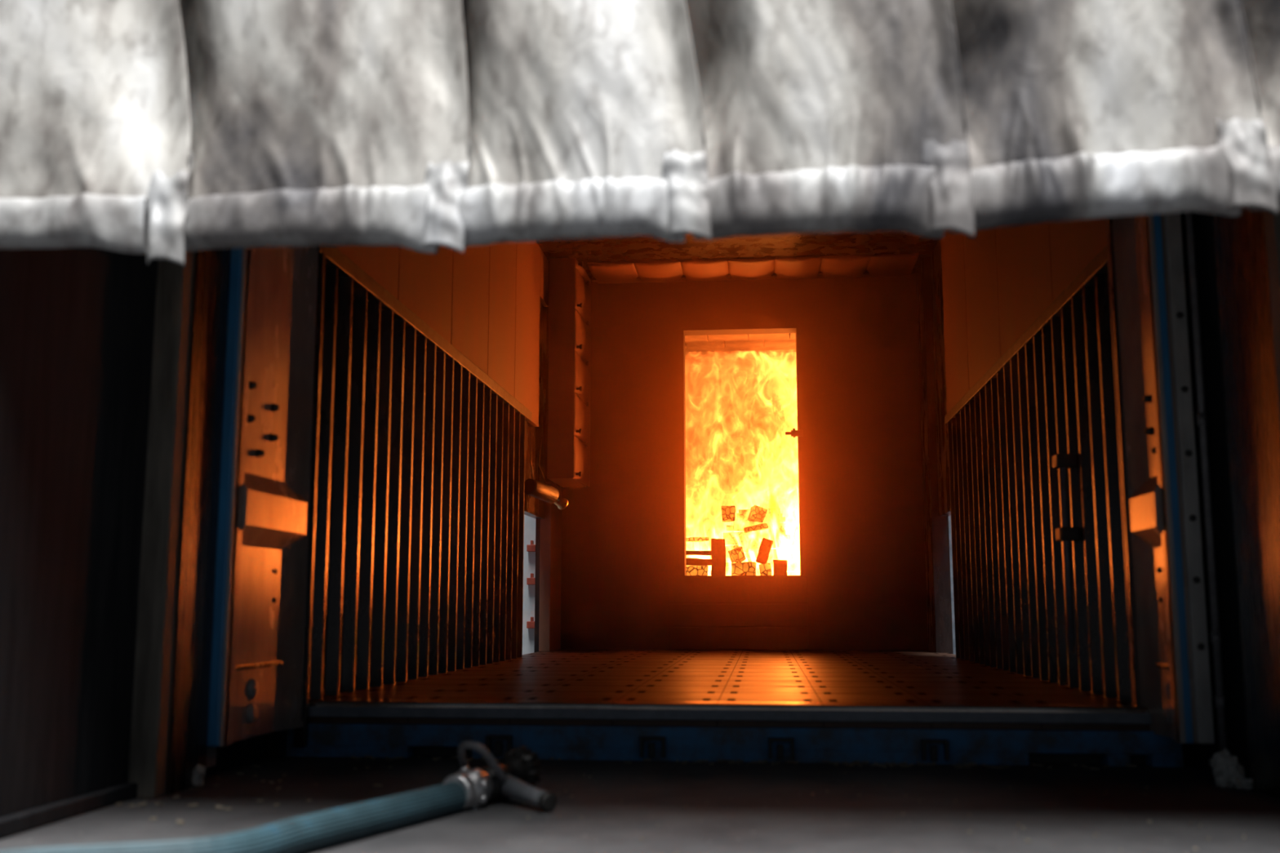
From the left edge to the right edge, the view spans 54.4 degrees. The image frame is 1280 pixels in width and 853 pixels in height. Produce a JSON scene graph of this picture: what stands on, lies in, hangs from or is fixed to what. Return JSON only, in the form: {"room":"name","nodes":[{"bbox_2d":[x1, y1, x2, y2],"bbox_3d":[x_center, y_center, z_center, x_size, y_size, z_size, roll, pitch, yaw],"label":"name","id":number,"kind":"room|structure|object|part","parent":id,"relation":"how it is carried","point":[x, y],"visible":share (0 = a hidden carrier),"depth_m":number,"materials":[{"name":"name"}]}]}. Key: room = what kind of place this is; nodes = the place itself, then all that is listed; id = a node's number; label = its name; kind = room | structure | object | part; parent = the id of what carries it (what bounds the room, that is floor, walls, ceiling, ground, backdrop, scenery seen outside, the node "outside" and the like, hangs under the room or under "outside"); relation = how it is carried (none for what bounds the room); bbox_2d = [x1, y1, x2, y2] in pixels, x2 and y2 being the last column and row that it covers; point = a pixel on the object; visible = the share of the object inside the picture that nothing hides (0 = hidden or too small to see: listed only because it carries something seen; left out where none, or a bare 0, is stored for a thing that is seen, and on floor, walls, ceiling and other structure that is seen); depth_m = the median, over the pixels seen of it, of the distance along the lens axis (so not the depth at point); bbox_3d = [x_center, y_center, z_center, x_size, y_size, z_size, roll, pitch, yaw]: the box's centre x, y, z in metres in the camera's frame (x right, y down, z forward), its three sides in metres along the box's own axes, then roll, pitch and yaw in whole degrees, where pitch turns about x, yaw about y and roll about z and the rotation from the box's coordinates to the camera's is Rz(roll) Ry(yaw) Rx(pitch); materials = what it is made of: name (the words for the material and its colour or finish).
{"room":"fire training container","nodes":[
{"label":"fire training container","id":0,"kind":"room"},
{"bbox_2d":[0,199,266,839],"bbox_3d":[-1.146,-0.435,3.157,0.120,2.630,1.530,-1,-8,6],"label":"wall","id":1,"kind":"structure","parent":0,"point":[113,363],"depth_m":2.76,"materials":[{"name":"black metal"}]},
{"bbox_3d":[-1.158,-0.450,3.054,0.115,2.630,0.060,-1,-8,6],"label":"post","id":2,"kind":"part","parent":1,"relation":"part of","materials":[{"name":"grey metal"}]},
{"bbox_2d":[265,240,561,759],"bbox_3d":[-0.794,-0.014,6.055,0.106,2.630,4.674,-1,-8,6],"label":"wall","id":3,"kind":"structure","parent":0,"point":[431,370],"depth_m":4.96,"materials":[{"name":"metal"}]},
{"bbox_2d":[205,245,318,768],"bbox_3d":[-1.064,-0.374,3.536,0.138,2.563,0.541,-1,-8,6],"label":"door","id":4,"kind":"structure","parent":3,"relation":"in","point":[255,682],"depth_m":3.41,"materials":[{"name":"white paint"}]},
{"bbox_2d":[246,703,257,724],"bbox_3d":[-1.033,0.765,3.317,0.016,0.058,0.060,-1,-8,6],"label":"vent","id":5,"kind":"object","parent":4,"relation":"attached to","point":[251,708],"depth_m":3.30,"materials":[{"name":"black metal"}]},
{"bbox_2d":[248,678,257,698],"bbox_3d":[-1.033,0.701,3.326,0.016,0.058,0.060,-1,-8,6],"label":"vent","id":6,"kind":"object","parent":4,"relation":"attached to","point":[252,682],"depth_m":3.31,"materials":[{"name":"black metal"}]},
{"bbox_3d":[-0.837,-0.307,5.515,0.074,0.055,3.510,-1,-8,6],"label":"rail","id":7,"kind":"part","parent":3,"relation":"part of","materials":[{"name":"black metal"}]},
{"bbox_2d":[522,514,535,654],"bbox_3d":[-0.906,1.026,8.066,0.505,1.150,0.095,-1,-8,6],"label":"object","id":8,"kind":"structure","parent":3,"relation":"in","point":[529,547],"depth_m":8.04,"materials":[{"name":"metal"}]},
{"bbox_2d":[524,431,568,510],"bbox_3d":[-0.570,0.262,7.336,0.146,0.445,0.345,-5,-10,32],"label":"pipe","id":9,"kind":"object","parent":3,"relation":"attached to","point":[532,487],"visible":0.97,"depth_m":7.25,"materials":[{"name":"black metal"}]},
{"bbox_2d":[546,257,591,487],"bbox_3d":[-0.445,-0.332,8.113,0.207,1.408,0.598,-1,-8,6],"label":"box","id":10,"kind":"object","parent":3,"relation":"attached to","point":[568,461],"visible":1,"depth_m":7.86,"materials":[{"name":"black metal"}]},
{"bbox_2d":[286,706,1183,767],"bbox_3d":[0.212,0.877,3.542,2.550,0.143,0.110,-1,-8,6],"label":"sill","id":11,"kind":"structure","parent":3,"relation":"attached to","point":[613,743],"depth_m":3.51,"materials":[{"name":"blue metal"}]},
{"bbox_2d":[0,755,1279,852],"bbox_3d":[-0.490,-0.192,-5.000,120.000,0.200,130.000,-1,-8,6],"label":"ground","id":12,"kind":"structure","parent":0,"point":[766,807],"depth_m":2.68,"materials":[{"name":"concrete"}]},
{"bbox_2d":[192,764,205,786],"bbox_3d":[-1.085,0.856,3.032,0.054,0.065,0.053,-1,-8,6],"label":"lump","id":13,"kind":"object","parent":12,"relation":"on","point":[198,772],"visible":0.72,"depth_m":3.01,"materials":[{"name":"grey stone"}]},
{"bbox_2d":[0,741,556,852],"bbox_3d":[-0.858,0.657,1.994,0.307,0.150,2.222,-6,-10,37],"label":"fire hose","id":14,"kind":"object","parent":12,"relation":"on","point":[516,777],"visible":1,"depth_m":2.37,"materials":[{"name":"fabric"}]},
{"bbox_3d":[-0.352,0.744,2.741,0.101,0.108,0.101,-4,-9,24],"label":"bail handle","id":15,"kind":"part","parent":14,"relation":"part of","materials":[{"name":"grey metal"}]},
{"bbox_2d":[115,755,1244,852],"bbox_3d":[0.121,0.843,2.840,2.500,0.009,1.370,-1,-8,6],"label":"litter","id":16,"kind":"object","parent":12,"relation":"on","point":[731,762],"visible":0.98,"depth_m":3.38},
{"bbox_2d":[1209,747,1244,787],"bbox_3d":[1.428,0.840,3.026,0.078,0.114,0.078,-1,-8,6],"label":"lump","id":17,"kind":"object","parent":12,"relation":"on","point":[1226,768],"visible":0.9,"depth_m":3.00,"materials":[{"name":"grey stone"}]},
{"bbox_2d":[1235,777,1253,789],"bbox_3d":[1.447,0.858,2.977,0.047,0.034,0.045,-1,-8,6],"label":"lump","id":18,"kind":"object","parent":12,"relation":"on","point":[1242,783],"visible":0.98,"depth_m":2.97,"materials":[{"name":"grey stone"}]},
{"bbox_2d":[308,649,1150,730],"bbox_3d":[0.444,1.182,5.888,2.510,0.101,4.778,-1,-8,6],"label":"floor","id":19,"kind":"structure","parent":0,"point":[641,679],"depth_m":4.11,"materials":[{"name":"wood"},{"name":"steel"}]},
{"bbox_2d":[536,231,939,284],"bbox_3d":[0.508,-1.288,6.696,2.790,0.163,8.880,-1,-8,6],"label":"ceiling","id":20,"kind":"structure","parent":0,"point":[639,258],"depth_m":7.87,"materials":[{"name":"paint"}]},
{"bbox_2d":[0,0,1279,265],"bbox_3d":[-0.135,-1.057,2.395,3.310,1.559,0.257,-1,-8,6],"label":"curtain","id":21,"kind":"object","parent":20,"relation":"hanging from","point":[422,126],"visible":1,"depth_m":2.23,"materials":[{"name":"white fabric"}]},
{"bbox_3d":[-1.318,-1.115,2.481,0.983,1.420,0.166,-2,-9,16],"label":"panel","id":22,"kind":"part","parent":21,"relation":"part of","materials":[{"name":"white fabric"}]},
{"bbox_3d":[-0.671,-1.122,2.414,0.722,1.424,0.155,-3,-9,21],"label":"panel","id":23,"kind":"part","parent":21,"relation":"part of","materials":[{"name":"white fabric"}]},
{"bbox_3d":[-0.178,-1.129,2.367,0.593,1.424,0.149,-4,-9,25],"label":"panel","id":24,"kind":"part","parent":21,"relation":"part of","materials":[{"name":"white fabric"}]},
{"bbox_3d":[0.281,-1.138,2.318,0.571,1.420,0.166,-4,-9,26],"label":"panel","id":25,"kind":"part","parent":21,"relation":"part of","materials":[{"name":"grey fabric"}]},
{"bbox_3d":[0.764,-1.145,2.270,0.589,1.420,0.166,-4,-9,25],"label":"panel","id":26,"kind":"part","parent":21,"relation":"part of","materials":[{"name":"white fabric"}]},
{"bbox_3d":[1.235,-1.164,2.232,0.536,1.393,0.156,-4,-9,25],"label":"panel","id":27,"kind":"part","parent":21,"relation":"part of","materials":[{"name":"grey fabric"}]},
{"bbox_2d":[684,333,796,373],"bbox_3d":[0.799,-0.647,9.798,2.370,0.300,2.530,-1,-8,6],"label":"ceiling","id":28,"kind":"structure","parent":0,"point":[750,352],"depth_m":10.23,"materials":[{"name":"brick"}]},
{"bbox_2d":[684,370,799,569],"bbox_3d":[0.930,0.698,10.950,2.570,2.630,0.150,-1,-8,6],"label":"wall","id":29,"kind":"structure","parent":0,"point":[706,392],"depth_m":11.01,"materials":[{"name":"brick"}]},
{"bbox_2d":[560,273,928,650],"bbox_3d":[0.666,0.311,8.290,2.570,2.630,0.172,-1,-8,6],"label":"wall","id":30,"kind":"structure","parent":0,"point":[860,584],"depth_m":8.21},
{"bbox_2d":[785,428,803,437],"bbox_3d":[1.016,0.043,8.201,0.115,0.058,0.032,-1,-8,6],"label":"handle","id":31,"kind":"object","parent":30,"relation":"in","point":[793,433],"depth_m":8.19,"materials":[{"name":"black metal"}]},
{"bbox_2d":[915,217,1139,706],"bbox_3d":[1.664,-0.040,5.879,0.106,2.630,4.545,-1,-8,6],"label":"wall","id":32,"kind":"structure","parent":0,"point":[1016,359],"depth_m":4.97,"materials":[{"name":"metal"}]},
{"bbox_3d":[1.597,-0.280,5.370,0.074,0.050,3.430,-1,-8,6],"label":"rail","id":33,"kind":"part","parent":32,"relation":"part of","materials":[{"name":"black metal"}]},
{"bbox_2d":[1052,453,1079,653],"bbox_3d":[1.434,0.422,4.162,0.065,0.661,0.070,-1,-8,6],"label":"rod","id":34,"kind":"object","parent":32,"relation":"attached to","point":[1065,534],"visible":1,"depth_m":4.15,"materials":[{"name":"grey metal"}]},
{"bbox_3d":[1.428,0.430,4.162,0.022,0.645,0.022,-1,-8,6],"label":"rod","id":35,"kind":"part","parent":34,"relation":"part of","materials":[{"name":"grey metal"}]},
{"bbox_2d":[1106,212,1214,743],"bbox_3d":[1.444,-0.408,3.507,0.138,2.503,0.357,-1,-8,6],"label":"door","id":36,"kind":"structure","parent":32,"relation":"in","point":[1172,651],"depth_m":3.33,"materials":[{"name":"white paint"}]},
{"bbox_2d":[1164,679,1170,699],"bbox_3d":[1.403,0.698,3.303,0.016,0.058,0.060,-1,-8,6],"label":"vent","id":37,"kind":"object","parent":36,"relation":"attached to","point":[1166,682],"depth_m":3.30,"materials":[{"name":"black metal"}]},
{"bbox_2d":[1165,703,1172,724],"bbox_3d":[1.403,0.762,3.293,0.016,0.058,0.060,-1,-8,6],"label":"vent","id":38,"kind":"object","parent":36,"relation":"attached to","point":[1168,706],"depth_m":3.29,"materials":[{"name":"black metal"}]},
{"bbox_2d":[1185,211,1226,752],"bbox_3d":[1.462,-0.385,3.292,0.024,2.530,0.024,-1,-8,6],"label":"door frame","id":39,"kind":"structure","parent":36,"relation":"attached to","point":[1215,635],"depth_m":3.21,"materials":[{"name":"black metal"}]},
{"bbox_2d":[1180,206,1279,799],"bbox_3d":[1.461,-0.466,2.943,0.170,2.630,1.610,-1,-8,6],"label":"wall","id":40,"kind":"structure","parent":0,"point":[1237,258],"depth_m":3.00,"materials":[{"name":"black metal"}]},
{"bbox_3d":[1.474,-0.487,2.798,0.115,2.630,0.060,-1,-8,6],"label":"post","id":41,"kind":"part","parent":40,"relation":"part of","materials":[{"name":"black metal"}]},
{"bbox_3d":[0.801,1.661,9.477,2.570,0.300,2.500,-1,-8,6],"label":"floor","id":42,"kind":"structure","parent":0,"visible":0},
{"bbox_2d":[706,507,799,575],"bbox_3d":[0.820,1.057,9.294,1.700,0.842,1.330,-1,-8,6],"label":"crib","id":43,"kind":"object","parent":42,"relation":"on","point":[751,541],"visible":0.03,"depth_m":9.00,"materials":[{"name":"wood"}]},
{"bbox_2d":[686,564,708,575],"bbox_3d":[0.402,1.053,8.894,0.174,0.119,0.110,-1,-8,6],"label":"block","id":44,"kind":"object","parent":43,"relation":"on","point":[703,570],"visible":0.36,"depth_m":8.85,"materials":[{"name":"brown wood"}]},
{"bbox_2d":[686,558,712,565],"bbox_3d":[0.397,0.964,8.846,0.253,0.051,0.109,-1,-8,6],"label":"batten","id":45,"kind":"object","parent":44,"relation":"on","point":[691,562],"visible":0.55,"depth_m":8.80,"materials":[{"name":"brown wood"}]},
{"bbox_2d":[686,550,711,555],"bbox_3d":[0.398,0.903,8.876,0.253,0.042,0.107,-1,-8,6],"label":"batten","id":46,"kind":"object","parent":45,"relation":"on","point":[689,553],"visible":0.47,"depth_m":8.83,"materials":[{"name":"brown wood"}]},
{"bbox_2d":[685,537,710,542],"bbox_3d":[0.384,0.812,8.911,0.228,0.031,0.106,-1,-8,6],"label":"batten","id":47,"kind":"object","parent":43,"relation":"in","point":[687,540],"visible":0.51,"depth_m":8.86,"materials":[{"name":"brown wood"}]},
{"bbox_2d":[711,537,726,575],"bbox_3d":[0.560,0.960,8.852,0.108,0.328,0.129,-1,-8,6],"label":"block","id":48,"kind":"object","parent":43,"relation":"on","point":[718,557],"visible":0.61,"depth_m":8.80,"materials":[{"name":"brown wood"}]},
{"bbox_2d":[721,506,736,522],"bbox_3d":[0.642,0.634,8.989,0.103,0.115,0.119,-1,-8,6],"label":"block","id":49,"kind":"object","parent":43,"relation":"on","point":[729,514],"visible":1,"depth_m":8.94,"materials":[{"name":"orange stone"}]},
{"bbox_2d":[685,386,799,572],"bbox_3d":[0.815,0.494,9.793,2.350,1.900,1.610,-1,-8,6],"label":"flames","id":50,"kind":"object","parent":43,"relation":"on","point":[764,495],"visible":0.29,"depth_m":9.61},
{"bbox_2d":[731,561,756,575],"bbox_3d":[0.742,1.036,8.864,0.183,0.146,0.110,-1,-8,6],"label":"block","id":51,"kind":"object","parent":43,"relation":"on","point":[738,568],"visible":0.56,"depth_m":8.82,"materials":[{"name":"brown wood"}]},
{"bbox_2d":[727,546,746,563],"bbox_3d":[0.688,0.911,8.855,0.107,0.118,0.116,4,-9,-23],"label":"block","id":52,"kind":"object","parent":51,"relation":"on","point":[737,554],"visible":1,"depth_m":8.81,"materials":[{"name":"brown wood"}]},
{"bbox_2d":[743,522,768,533],"bbox_3d":[0.835,0.729,8.958,0.181,0.075,0.113,-1,-8,6],"label":"board","id":53,"kind":"object","parent":43,"relation":"on","point":[763,526],"visible":1,"depth_m":8.91,"materials":[{"name":"brown wood"}]},
{"bbox_2d":[746,505,767,523],"bbox_3d":[0.843,0.634,8.967,0.123,0.126,0.120,2,-8,-11],"label":"block","id":54,"kind":"object","parent":53,"relation":"on","point":[757,514],"visible":1,"depth_m":8.91,"materials":[{"name":"orange stone"}]},
{"bbox_2d":[759,563,772,575],"bbox_3d":[0.893,1.028,8.852,0.093,0.114,0.109,-1,-8,6],"label":"block","id":55,"kind":"object","parent":43,"relation":"on","point":[765,570],"visible":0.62,"depth_m":8.80,"materials":[{"name":"brown wood"}]},
{"bbox_2d":[755,537,773,564],"bbox_3d":[0.885,0.891,8.860,0.131,0.190,0.089,-1,-8,6],"label":"board","id":56,"kind":"object","parent":55,"relation":"on","point":[766,545],"visible":1,"depth_m":8.82,"materials":[{"name":"brown wood"}]},
{"bbox_2d":[773,560,787,575],"bbox_3d":[0.995,1.019,8.801,0.104,0.156,0.127,-1,-8,6],"label":"block","id":57,"kind":"object","parent":43,"relation":"in","point":[780,566],"visible":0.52,"depth_m":8.75,"materials":[{"name":"brown wood"}]},
{"bbox_3d":[2.028,0.488,9.506,0.100,2.630,2.540,-1,-8,6],"label":"wall","id":58,"kind":"structure","parent":0,"visible":0},
{"bbox_2d":[948,515,955,654],"bbox_3d":[2.267,1.040,8.163,0.600,1.150,0.080,-1,-8,6],"label":"door","id":59,"kind":"structure","parent":58,"relation":"in","point":[949,517],"depth_m":8.17,"materials":[{"name":"grey metal"}]}
]}

